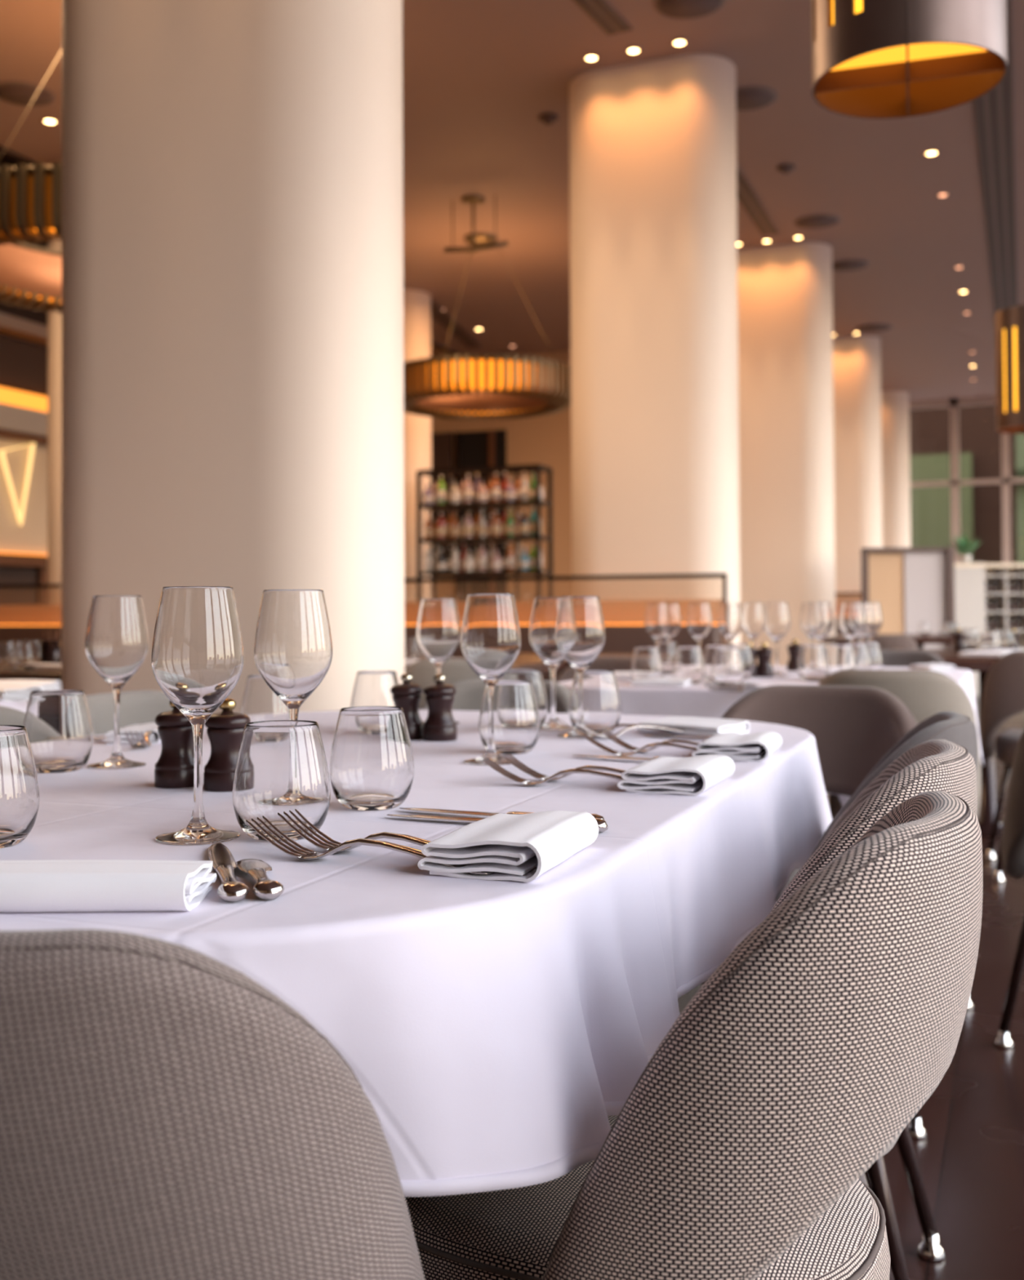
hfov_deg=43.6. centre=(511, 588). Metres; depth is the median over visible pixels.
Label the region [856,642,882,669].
tumbler
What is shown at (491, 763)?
fork
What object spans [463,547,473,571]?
bottle
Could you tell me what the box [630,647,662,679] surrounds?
tumbler
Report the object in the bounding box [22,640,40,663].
tumbler
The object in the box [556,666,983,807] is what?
tablecloth
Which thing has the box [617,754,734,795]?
napkin
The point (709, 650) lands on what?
tumbler
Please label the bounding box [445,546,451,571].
bottle
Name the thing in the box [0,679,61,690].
napkin
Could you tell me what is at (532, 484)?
bottle
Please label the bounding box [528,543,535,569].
bottle
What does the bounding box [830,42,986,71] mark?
diffuser
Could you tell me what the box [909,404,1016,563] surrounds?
window
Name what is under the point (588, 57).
recessed light
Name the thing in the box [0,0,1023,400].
ceiling
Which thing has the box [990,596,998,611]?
bottle
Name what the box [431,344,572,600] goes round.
wall
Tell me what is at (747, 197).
air slot
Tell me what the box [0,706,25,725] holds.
dining chair
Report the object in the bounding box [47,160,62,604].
column
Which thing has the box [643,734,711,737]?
knife
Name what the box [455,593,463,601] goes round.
tumbler
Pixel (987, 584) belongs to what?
bottle
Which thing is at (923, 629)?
tumbler
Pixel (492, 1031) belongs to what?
tablecloth
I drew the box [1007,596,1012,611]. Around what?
bottle
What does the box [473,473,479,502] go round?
bottle
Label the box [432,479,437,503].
bottle
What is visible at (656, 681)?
napkin
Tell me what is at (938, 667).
napkin
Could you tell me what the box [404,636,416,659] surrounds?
tumbler
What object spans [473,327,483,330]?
recessed light
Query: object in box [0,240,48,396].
wall
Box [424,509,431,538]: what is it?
bottle
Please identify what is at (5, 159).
ceiling
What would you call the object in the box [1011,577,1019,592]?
bottle
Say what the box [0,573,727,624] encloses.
glass screen
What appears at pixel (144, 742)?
fork
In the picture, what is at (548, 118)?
sprinkler
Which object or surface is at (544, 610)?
bowl
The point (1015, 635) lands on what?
pepper mill
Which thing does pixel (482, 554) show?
bottle
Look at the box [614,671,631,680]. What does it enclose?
napkin
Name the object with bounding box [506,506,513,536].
bottle
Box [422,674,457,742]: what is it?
pepper mill
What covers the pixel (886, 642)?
dining chair
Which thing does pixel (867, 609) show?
wine glass
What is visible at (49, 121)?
recessed light
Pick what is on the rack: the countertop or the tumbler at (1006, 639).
the countertop
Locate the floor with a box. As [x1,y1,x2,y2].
[826,695,1023,1279]
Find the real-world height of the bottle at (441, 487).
0.300 m
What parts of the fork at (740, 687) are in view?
handle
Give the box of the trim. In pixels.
[0,146,462,355]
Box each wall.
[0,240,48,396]
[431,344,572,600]
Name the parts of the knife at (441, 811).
blade, handle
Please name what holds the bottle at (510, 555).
on the shelving at (537, 503)
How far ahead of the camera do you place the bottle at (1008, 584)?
14.10 m
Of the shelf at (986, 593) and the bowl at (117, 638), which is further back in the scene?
the shelf at (986, 593)
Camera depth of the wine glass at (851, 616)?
3.91 m
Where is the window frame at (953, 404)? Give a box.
[908,395,1023,563]
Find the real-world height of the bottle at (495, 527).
0.270 m
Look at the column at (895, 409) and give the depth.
20.28 m
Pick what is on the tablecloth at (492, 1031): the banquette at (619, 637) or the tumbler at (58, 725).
the tumbler at (58, 725)
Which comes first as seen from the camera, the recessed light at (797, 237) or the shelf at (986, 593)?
the recessed light at (797, 237)
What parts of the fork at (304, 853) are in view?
handle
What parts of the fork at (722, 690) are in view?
handle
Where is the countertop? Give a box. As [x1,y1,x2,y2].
[954,563,1023,568]
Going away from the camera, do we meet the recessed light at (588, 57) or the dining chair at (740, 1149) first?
the dining chair at (740, 1149)
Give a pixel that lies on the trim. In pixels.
(6, 152)
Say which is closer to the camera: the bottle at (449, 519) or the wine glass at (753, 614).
the wine glass at (753, 614)
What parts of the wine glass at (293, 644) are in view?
stem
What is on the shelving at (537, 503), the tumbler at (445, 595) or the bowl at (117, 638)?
the tumbler at (445, 595)
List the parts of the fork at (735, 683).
handle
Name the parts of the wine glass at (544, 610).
stem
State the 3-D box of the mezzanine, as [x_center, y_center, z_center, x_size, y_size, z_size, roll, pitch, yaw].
[-4.520,-1.421,13.626,0.300,2.420,9.900,-1,-1,22]
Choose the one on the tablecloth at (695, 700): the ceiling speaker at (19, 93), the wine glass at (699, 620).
the wine glass at (699, 620)
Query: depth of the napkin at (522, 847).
0.96 m
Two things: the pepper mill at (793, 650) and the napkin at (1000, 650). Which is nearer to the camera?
the pepper mill at (793, 650)
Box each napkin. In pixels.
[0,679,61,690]
[0,684,42,701]
[0,859,216,912]
[31,663,61,670]
[102,722,160,744]
[404,659,418,666]
[417,810,598,882]
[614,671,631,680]
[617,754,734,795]
[631,676,692,686]
[635,715,750,736]
[691,731,782,761]
[908,662,955,671]
[957,650,1011,657]
[976,648,1023,651]
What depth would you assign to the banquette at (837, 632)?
15.89 m
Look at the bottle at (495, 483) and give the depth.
12.84 m
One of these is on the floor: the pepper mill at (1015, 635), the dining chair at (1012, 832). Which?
the dining chair at (1012, 832)
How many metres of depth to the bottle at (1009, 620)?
14.10 m
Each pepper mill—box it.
[154,701,193,788]
[203,697,250,791]
[390,673,423,740]
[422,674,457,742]
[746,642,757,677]
[756,642,773,677]
[786,639,801,671]
[952,628,964,649]
[1010,629,1018,648]
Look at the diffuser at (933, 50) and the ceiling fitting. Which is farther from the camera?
the ceiling fitting
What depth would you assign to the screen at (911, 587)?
11.50 m
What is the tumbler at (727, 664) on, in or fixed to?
on the tablecloth at (695, 700)
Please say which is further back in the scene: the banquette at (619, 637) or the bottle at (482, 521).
the bottle at (482, 521)
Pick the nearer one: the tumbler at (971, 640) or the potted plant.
the tumbler at (971, 640)
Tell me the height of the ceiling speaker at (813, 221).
0.012 m
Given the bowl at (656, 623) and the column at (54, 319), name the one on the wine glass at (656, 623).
the bowl at (656, 623)
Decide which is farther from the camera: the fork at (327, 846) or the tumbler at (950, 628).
the tumbler at (950, 628)
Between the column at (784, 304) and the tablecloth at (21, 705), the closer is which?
the tablecloth at (21, 705)
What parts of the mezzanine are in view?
wall panel, trim, trim, glass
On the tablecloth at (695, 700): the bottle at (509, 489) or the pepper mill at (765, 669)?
the pepper mill at (765, 669)
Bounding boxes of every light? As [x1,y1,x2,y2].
[0,443,35,525]
[40,117,58,124]
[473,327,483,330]
[582,53,599,62]
[624,45,641,54]
[671,38,688,47]
[737,242,743,246]
[760,239,772,243]
[792,235,804,239]
[922,149,939,156]
[934,191,950,197]
[952,265,964,269]
[957,289,968,293]
[961,311,972,314]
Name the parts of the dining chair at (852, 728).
seat, backrest, leg, leg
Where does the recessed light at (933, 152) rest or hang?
in the ceiling at (478, 76)
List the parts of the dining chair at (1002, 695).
leg, backrest, leg, seat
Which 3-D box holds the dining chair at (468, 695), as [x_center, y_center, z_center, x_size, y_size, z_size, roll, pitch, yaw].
[-0.083,0.590,2.466,0.427,0.804,0.505,-1,-1,22]
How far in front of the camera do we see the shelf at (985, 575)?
13.99 m
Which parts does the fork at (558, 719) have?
handle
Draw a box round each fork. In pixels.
[124,730,155,746]
[245,815,493,875]
[277,808,430,851]
[481,756,623,785]
[501,752,625,780]
[556,717,678,736]
[570,720,684,737]
[581,733,729,757]
[600,728,699,751]
[702,680,746,691]
[706,680,751,691]
[711,680,754,691]
[717,680,758,691]
[722,680,763,691]
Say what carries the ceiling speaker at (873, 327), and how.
attached to the ceiling at (478, 76)
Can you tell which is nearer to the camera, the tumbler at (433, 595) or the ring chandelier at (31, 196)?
the ring chandelier at (31, 196)
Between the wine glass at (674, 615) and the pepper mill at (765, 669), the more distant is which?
the wine glass at (674, 615)
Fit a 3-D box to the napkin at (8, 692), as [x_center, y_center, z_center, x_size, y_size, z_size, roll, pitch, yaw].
[-1.181,0.240,2.978,0.182,0.032,0.102,-1,-1,42]
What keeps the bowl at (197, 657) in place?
on the wine glass at (197, 657)
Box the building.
[1015,433,1023,563]
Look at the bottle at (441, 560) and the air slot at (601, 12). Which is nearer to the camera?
the air slot at (601, 12)
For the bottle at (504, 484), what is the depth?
12.86 m
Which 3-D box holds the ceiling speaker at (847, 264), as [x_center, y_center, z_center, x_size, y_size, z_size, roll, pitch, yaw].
[3.387,-3.250,12.870,0.400,0.012,0.400,-1,-1,22]
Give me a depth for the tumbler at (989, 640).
5.57 m
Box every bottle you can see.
[422,481,432,504]
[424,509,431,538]
[424,542,431,572]
[431,515,438,537]
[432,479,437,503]
[433,542,439,571]
[436,512,445,537]
[436,548,446,571]
[437,475,444,503]
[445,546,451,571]
[446,474,453,502]
[446,509,453,537]
[449,480,459,502]
[451,507,457,537]
[451,542,458,571]
[458,515,465,537]
[459,477,464,502]
[460,542,466,571]
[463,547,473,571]
[464,474,471,502]
[464,511,472,537]
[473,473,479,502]
[473,508,480,537]
[473,545,479,571]
[477,479,487,502]
[478,541,485,570]
[479,506,485,537]
[486,476,492,501]
[486,514,492,536]
[488,541,493,570]
[491,510,500,536]
[491,546,501,570]
[492,472,499,501]
[501,471,507,501]
[501,507,508,536]
[501,544,506,570]
[505,477,515,501]
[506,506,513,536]
[506,541,514,570]
[514,475,520,500]
[514,512,520,536]
[515,540,522,570]
[519,546,529,570]
[520,471,528,500]
[520,509,528,535]
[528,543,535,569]
[529,470,535,499]
[529,506,535,535]
[533,484,543,500]
[534,548,542,569]
[985,578,990,592]
[985,596,990,611]
[985,614,990,629]
[990,577,998,592]
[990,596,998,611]
[990,614,998,629]
[1006,577,1011,592]
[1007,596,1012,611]
[1007,614,1012,629]
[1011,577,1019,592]
[1011,596,1020,611]
[1012,614,1020,629]
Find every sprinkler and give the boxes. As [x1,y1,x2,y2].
[537,112,558,124]
[776,164,794,173]
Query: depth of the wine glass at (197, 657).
1.10 m
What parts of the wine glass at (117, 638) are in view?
stem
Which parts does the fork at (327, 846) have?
handle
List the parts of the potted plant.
pot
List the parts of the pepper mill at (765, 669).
knob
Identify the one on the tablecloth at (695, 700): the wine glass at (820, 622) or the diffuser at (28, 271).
the wine glass at (820, 622)
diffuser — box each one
[0,175,62,300]
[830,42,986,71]
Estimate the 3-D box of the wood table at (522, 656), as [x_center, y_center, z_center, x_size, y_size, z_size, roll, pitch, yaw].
[0.238,0.669,5.589,0.800,0.750,0.800,-1,-1,22]
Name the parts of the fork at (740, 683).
handle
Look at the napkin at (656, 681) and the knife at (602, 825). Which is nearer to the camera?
the knife at (602, 825)
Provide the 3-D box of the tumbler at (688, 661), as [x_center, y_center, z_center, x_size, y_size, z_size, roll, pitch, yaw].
[0.476,0.206,3.448,0.086,0.100,0.086,-1,-1,22]
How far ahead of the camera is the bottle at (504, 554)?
12.83 m
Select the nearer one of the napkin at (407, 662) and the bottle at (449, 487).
the napkin at (407, 662)
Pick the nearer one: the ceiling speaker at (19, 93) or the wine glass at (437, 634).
the wine glass at (437, 634)
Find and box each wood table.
[0,668,61,683]
[404,659,564,673]
[451,653,632,675]
[822,633,981,648]
[893,648,1003,837]
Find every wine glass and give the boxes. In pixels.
[84,595,148,768]
[151,586,244,844]
[253,589,332,805]
[415,598,460,724]
[460,593,520,765]
[528,597,573,730]
[555,595,604,737]
[644,603,670,674]
[663,603,681,641]
[685,602,711,646]
[717,602,742,644]
[741,602,764,648]
[762,602,790,676]
[800,602,814,644]
[806,602,833,644]
[838,601,864,643]
[857,602,873,642]
[866,602,881,642]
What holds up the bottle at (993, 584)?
on the rack
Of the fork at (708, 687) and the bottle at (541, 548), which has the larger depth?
the bottle at (541, 548)
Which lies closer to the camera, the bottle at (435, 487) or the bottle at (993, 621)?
the bottle at (435, 487)
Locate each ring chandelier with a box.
[0,49,62,313]
[403,232,570,419]
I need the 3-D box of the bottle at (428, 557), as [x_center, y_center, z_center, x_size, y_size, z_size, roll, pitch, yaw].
[-0.861,-0.318,13.136,0.075,0.300,0.073,-1,-1,22]
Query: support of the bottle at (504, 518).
on the shelving at (537, 503)
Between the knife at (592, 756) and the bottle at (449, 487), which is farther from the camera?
the bottle at (449, 487)
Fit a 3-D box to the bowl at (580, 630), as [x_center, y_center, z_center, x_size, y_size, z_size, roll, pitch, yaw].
[0.108,0.072,2.023,0.079,0.121,0.079,-1,-1,22]
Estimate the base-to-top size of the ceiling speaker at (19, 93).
0.012 m
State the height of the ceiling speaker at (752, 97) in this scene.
0.012 m
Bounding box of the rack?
[954,562,1023,695]
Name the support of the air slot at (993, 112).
attached to the ceiling at (478, 76)
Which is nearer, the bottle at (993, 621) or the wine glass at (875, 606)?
the wine glass at (875, 606)
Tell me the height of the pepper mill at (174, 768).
0.102 m
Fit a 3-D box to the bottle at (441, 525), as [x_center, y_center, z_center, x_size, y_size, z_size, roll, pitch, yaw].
[-0.722,-0.645,13.085,0.087,0.270,0.085,-1,-1,22]
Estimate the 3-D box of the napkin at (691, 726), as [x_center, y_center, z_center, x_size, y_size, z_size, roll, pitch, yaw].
[0.289,0.220,2.042,0.152,0.024,0.101,-1,-1,42]
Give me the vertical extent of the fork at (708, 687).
0.028 m
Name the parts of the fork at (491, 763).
handle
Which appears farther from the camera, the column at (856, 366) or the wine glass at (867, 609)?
the column at (856, 366)
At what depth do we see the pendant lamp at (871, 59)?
3.04 m
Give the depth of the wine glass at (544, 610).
2.13 m
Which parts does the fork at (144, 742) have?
handle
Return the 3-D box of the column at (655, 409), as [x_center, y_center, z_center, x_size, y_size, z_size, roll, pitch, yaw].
[0.919,-1.117,8.310,1.100,4.410,0.560,-1,-1,22]
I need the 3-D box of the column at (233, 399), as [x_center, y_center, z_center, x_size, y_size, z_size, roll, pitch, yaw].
[-0.853,-1.185,3.882,1.100,4.410,0.560,-1,-1,22]
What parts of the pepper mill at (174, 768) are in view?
knob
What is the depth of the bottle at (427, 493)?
13.11 m
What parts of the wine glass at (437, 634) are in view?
stem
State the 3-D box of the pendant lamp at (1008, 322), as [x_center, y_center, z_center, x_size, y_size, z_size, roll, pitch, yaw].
[3.436,-2.195,8.488,0.447,2.275,0.451,-1,-1,22]
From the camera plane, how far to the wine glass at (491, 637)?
1.65 m
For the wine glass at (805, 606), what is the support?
on the tablecloth at (695, 700)
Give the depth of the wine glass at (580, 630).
2.00 m
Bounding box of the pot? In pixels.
[40,629,61,663]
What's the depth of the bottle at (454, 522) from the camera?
13.00 m
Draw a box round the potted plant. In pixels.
[947,533,982,562]
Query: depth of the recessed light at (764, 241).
11.99 m
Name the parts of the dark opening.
dark panel, dark panel, panel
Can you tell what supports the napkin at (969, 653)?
on the wood table at (982, 665)
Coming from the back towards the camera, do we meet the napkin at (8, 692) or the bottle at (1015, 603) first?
the bottle at (1015, 603)
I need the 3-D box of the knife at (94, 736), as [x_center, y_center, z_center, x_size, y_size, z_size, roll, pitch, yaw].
[-0.620,0.230,1.998,0.224,0.012,0.022,0,-1,-3]
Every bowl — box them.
[84,595,148,688]
[151,586,244,724]
[253,589,332,708]
[415,598,460,666]
[460,593,520,686]
[528,597,564,669]
[555,595,604,672]
[644,603,670,641]
[762,602,790,642]
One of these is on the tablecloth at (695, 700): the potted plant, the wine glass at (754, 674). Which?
the wine glass at (754, 674)
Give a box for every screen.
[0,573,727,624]
[835,592,861,615]
[860,546,955,648]
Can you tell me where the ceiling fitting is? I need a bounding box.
[444,195,508,253]
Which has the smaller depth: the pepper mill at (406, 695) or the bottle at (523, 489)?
the pepper mill at (406, 695)
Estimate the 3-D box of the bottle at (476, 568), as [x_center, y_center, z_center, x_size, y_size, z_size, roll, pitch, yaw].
[-0.349,-0.309,12.985,0.087,0.270,0.085,-1,-1,22]
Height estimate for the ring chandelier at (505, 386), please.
1.586 m
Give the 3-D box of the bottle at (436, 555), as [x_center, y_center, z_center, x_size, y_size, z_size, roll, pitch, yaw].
[-0.772,-0.323,13.154,0.069,0.310,0.067,-1,-1,22]
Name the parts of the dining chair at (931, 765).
seat, backrest, leg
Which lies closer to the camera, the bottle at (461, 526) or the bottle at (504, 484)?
the bottle at (504, 484)
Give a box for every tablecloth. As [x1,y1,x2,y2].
[0,699,27,712]
[0,709,831,1196]
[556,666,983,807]
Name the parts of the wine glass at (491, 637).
stem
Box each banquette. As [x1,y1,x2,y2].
[0,623,728,702]
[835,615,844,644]
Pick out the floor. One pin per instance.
(970, 1157)
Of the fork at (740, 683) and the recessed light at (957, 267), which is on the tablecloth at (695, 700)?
the fork at (740, 683)
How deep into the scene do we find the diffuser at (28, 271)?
7.62 m
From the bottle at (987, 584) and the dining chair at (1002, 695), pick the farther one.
the bottle at (987, 584)
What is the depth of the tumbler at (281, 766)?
1.10 m
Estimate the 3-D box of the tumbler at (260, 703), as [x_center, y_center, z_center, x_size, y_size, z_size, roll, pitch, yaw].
[-0.378,0.185,1.988,0.086,0.100,0.086,-1,-1,22]
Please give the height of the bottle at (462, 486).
0.270 m
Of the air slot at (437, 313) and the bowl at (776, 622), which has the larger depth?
the air slot at (437, 313)
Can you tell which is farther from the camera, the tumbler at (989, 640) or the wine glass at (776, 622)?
the tumbler at (989, 640)
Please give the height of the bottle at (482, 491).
0.240 m
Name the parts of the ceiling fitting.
rod, rod, ceiling plate, arm, rod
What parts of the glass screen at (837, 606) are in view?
frame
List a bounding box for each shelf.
[984,574,1023,577]
[985,592,1023,595]
[985,610,1023,613]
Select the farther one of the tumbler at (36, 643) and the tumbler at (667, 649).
the tumbler at (36, 643)
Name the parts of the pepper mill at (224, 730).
knob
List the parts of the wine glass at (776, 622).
stem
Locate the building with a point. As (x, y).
(1019, 437)
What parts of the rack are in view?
panel, panel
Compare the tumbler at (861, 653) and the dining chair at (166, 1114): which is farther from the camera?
the tumbler at (861, 653)
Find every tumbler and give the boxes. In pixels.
[0,640,14,669]
[0,724,39,848]
[8,641,35,671]
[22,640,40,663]
[22,689,93,773]
[231,720,330,840]
[240,675,289,722]
[328,706,413,810]
[350,671,399,706]
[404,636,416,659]
[408,637,427,659]
[430,593,437,598]
[443,593,450,598]
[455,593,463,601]
[478,680,539,754]
[500,669,547,728]
[521,592,529,600]
[568,670,621,733]
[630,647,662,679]
[654,641,677,674]
[672,646,704,684]
[702,644,728,681]
[711,647,744,686]
[727,644,753,679]
[797,644,828,681]
[826,644,856,675]
[843,643,871,669]
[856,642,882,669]
[917,622,929,635]
[938,622,949,635]
[944,622,956,636]
[962,628,980,649]
[979,631,999,650]
[996,629,1014,648]
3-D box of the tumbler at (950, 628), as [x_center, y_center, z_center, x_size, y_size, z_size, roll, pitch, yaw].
[3.154,0.292,9.196,0.086,0.100,0.086,-1,-1,22]
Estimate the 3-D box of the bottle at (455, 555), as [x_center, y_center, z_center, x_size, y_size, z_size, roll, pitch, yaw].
[-0.579,-0.322,13.023,0.075,0.300,0.073,-1,-1,22]
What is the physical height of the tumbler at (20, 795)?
0.100 m
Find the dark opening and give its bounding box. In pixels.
[431,429,506,601]
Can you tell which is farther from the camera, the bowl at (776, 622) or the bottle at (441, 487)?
the bottle at (441, 487)
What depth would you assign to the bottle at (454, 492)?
13.00 m
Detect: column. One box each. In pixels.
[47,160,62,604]
[61,0,404,713]
[403,289,431,601]
[568,53,740,644]
[737,242,835,666]
[832,335,882,604]
[880,390,910,547]
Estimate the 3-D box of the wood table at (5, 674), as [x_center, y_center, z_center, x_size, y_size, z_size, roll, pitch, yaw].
[-1.915,0.666,4.779,1.500,0.750,0.750,-1,-1,22]
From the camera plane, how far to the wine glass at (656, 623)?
3.97 m
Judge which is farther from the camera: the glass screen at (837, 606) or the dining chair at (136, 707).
the glass screen at (837, 606)
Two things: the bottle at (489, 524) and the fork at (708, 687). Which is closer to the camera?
the fork at (708, 687)
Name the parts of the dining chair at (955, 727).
leg, backrest, leg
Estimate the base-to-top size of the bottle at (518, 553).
0.310 m
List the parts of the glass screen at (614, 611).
frame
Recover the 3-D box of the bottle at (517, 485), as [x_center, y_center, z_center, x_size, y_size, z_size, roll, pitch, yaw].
[0.070,-1.004,12.828,0.087,0.270,0.085,-1,-1,22]
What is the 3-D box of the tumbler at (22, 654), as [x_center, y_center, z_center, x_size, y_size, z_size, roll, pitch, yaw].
[-1.700,0.234,4.447,0.086,0.100,0.086,-1,-1,22]
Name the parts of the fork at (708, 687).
handle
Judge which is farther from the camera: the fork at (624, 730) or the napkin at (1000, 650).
the napkin at (1000, 650)
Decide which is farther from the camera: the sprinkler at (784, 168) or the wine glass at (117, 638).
the sprinkler at (784, 168)
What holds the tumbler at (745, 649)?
on the tablecloth at (695, 700)
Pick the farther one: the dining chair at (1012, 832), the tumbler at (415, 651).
the tumbler at (415, 651)
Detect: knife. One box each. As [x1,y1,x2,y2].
[93,736,106,737]
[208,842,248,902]
[235,858,284,899]
[386,813,608,831]
[399,807,604,820]
[572,755,657,759]
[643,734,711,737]
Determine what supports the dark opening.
attached to the wall at (545, 440)
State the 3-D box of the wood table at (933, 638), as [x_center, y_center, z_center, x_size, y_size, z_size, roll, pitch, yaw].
[3.022,0.723,9.489,1.200,0.750,1.600,-1,-1,22]
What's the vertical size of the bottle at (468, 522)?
0.270 m
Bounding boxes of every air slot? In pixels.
[431,298,482,347]
[572,0,632,35]
[736,164,779,235]
[972,0,1017,313]
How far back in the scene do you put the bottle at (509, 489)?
12.77 m
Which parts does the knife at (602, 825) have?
blade, handle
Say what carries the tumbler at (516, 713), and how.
on the tablecloth at (492, 1031)
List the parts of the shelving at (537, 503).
frame, shelf, shelf, shelf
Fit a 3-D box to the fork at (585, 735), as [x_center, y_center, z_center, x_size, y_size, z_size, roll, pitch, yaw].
[0.202,0.211,1.719,0.216,0.028,0.025,-1,-1,16]
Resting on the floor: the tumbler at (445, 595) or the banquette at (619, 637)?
the banquette at (619, 637)
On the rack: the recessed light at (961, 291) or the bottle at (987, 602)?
the bottle at (987, 602)
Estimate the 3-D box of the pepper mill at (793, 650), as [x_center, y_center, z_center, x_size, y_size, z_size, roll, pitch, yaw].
[0.919,0.215,4.159,0.052,0.102,0.052,0,-1,-37]
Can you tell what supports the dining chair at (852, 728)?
on the floor
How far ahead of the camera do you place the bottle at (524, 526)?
12.71 m
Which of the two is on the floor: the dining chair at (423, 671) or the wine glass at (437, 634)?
the dining chair at (423, 671)
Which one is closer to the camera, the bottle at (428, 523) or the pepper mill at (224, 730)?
the pepper mill at (224, 730)
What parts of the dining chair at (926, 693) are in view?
seat, backrest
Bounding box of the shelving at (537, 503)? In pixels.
[416,463,553,601]
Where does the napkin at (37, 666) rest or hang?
on the wood table at (5, 674)
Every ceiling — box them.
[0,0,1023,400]
[0,152,29,167]
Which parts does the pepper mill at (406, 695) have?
knob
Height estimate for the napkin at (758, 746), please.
0.028 m
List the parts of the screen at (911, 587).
post, panel, rail, panel, post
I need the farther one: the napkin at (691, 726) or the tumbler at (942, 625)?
the tumbler at (942, 625)
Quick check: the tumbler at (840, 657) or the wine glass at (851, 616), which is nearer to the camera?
the tumbler at (840, 657)
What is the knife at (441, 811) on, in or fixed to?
on the tablecloth at (492, 1031)
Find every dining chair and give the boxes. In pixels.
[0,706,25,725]
[0,928,424,1279]
[84,689,173,735]
[404,658,481,707]
[404,791,982,1279]
[418,679,570,713]
[555,656,663,682]
[677,739,977,1279]
[700,711,977,1279]
[720,684,926,1189]
[817,669,980,1009]
[854,634,917,649]
[880,649,945,666]
[979,650,1023,882]
[992,730,1023,1048]
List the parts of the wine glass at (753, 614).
stem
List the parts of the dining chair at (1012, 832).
leg, backrest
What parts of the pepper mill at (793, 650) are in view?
knob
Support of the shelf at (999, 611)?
attached to the rack
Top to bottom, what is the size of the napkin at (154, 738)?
0.023 m
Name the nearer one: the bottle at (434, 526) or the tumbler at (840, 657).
the tumbler at (840, 657)
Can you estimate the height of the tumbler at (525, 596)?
0.149 m
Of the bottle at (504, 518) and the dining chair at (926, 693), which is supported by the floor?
the dining chair at (926, 693)
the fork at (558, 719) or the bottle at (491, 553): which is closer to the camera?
the fork at (558, 719)
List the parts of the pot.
pot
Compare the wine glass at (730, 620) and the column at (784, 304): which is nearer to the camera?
the wine glass at (730, 620)
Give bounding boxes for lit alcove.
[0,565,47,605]
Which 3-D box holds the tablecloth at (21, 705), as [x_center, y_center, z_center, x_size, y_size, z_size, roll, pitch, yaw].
[-1.812,0.409,2.957,1.022,0.300,1.165,-1,-1,22]
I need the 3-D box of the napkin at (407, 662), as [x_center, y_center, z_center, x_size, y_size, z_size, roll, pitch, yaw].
[-0.354,0.271,4.698,0.202,0.021,0.110,-1,-1,32]
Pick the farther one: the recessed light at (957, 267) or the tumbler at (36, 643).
the recessed light at (957, 267)
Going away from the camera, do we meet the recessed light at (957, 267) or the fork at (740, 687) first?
the fork at (740, 687)
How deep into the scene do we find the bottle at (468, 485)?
12.95 m
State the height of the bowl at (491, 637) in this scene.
0.121 m
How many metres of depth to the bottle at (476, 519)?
12.96 m
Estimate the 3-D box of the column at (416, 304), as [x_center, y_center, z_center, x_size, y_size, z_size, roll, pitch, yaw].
[-1.408,-1.004,14.097,1.100,4.410,0.560,-1,-1,22]
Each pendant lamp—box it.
[810,0,1007,119]
[994,305,1023,433]
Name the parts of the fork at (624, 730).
handle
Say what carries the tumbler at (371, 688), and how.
on the tablecloth at (492, 1031)
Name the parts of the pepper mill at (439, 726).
knob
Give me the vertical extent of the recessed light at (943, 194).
0.010 m
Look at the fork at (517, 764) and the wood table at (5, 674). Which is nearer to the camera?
the fork at (517, 764)
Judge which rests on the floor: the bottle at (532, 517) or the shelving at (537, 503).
the shelving at (537, 503)
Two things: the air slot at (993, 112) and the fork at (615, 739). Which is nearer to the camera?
the fork at (615, 739)
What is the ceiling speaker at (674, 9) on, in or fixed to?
attached to the ceiling at (478, 76)
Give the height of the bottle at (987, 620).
0.162 m
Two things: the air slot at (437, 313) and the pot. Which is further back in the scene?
the air slot at (437, 313)
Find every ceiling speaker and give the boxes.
[0,81,55,106]
[653,0,724,19]
[735,85,777,111]
[794,214,839,228]
[831,259,869,271]
[855,323,892,332]
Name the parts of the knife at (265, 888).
blade, handle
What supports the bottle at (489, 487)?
on the shelving at (537, 503)
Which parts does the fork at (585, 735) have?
handle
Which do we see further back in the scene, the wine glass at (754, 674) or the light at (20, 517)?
the light at (20, 517)
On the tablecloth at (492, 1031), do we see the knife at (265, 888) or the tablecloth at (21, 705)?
the knife at (265, 888)
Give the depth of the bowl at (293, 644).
1.28 m
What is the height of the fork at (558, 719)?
0.028 m
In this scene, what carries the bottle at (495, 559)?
on the shelving at (537, 503)
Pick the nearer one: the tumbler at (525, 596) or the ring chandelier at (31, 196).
the ring chandelier at (31, 196)
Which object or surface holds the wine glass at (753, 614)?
on the tablecloth at (695, 700)
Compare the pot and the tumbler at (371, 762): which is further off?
the pot
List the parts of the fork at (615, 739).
handle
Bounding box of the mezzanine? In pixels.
[0,312,47,567]

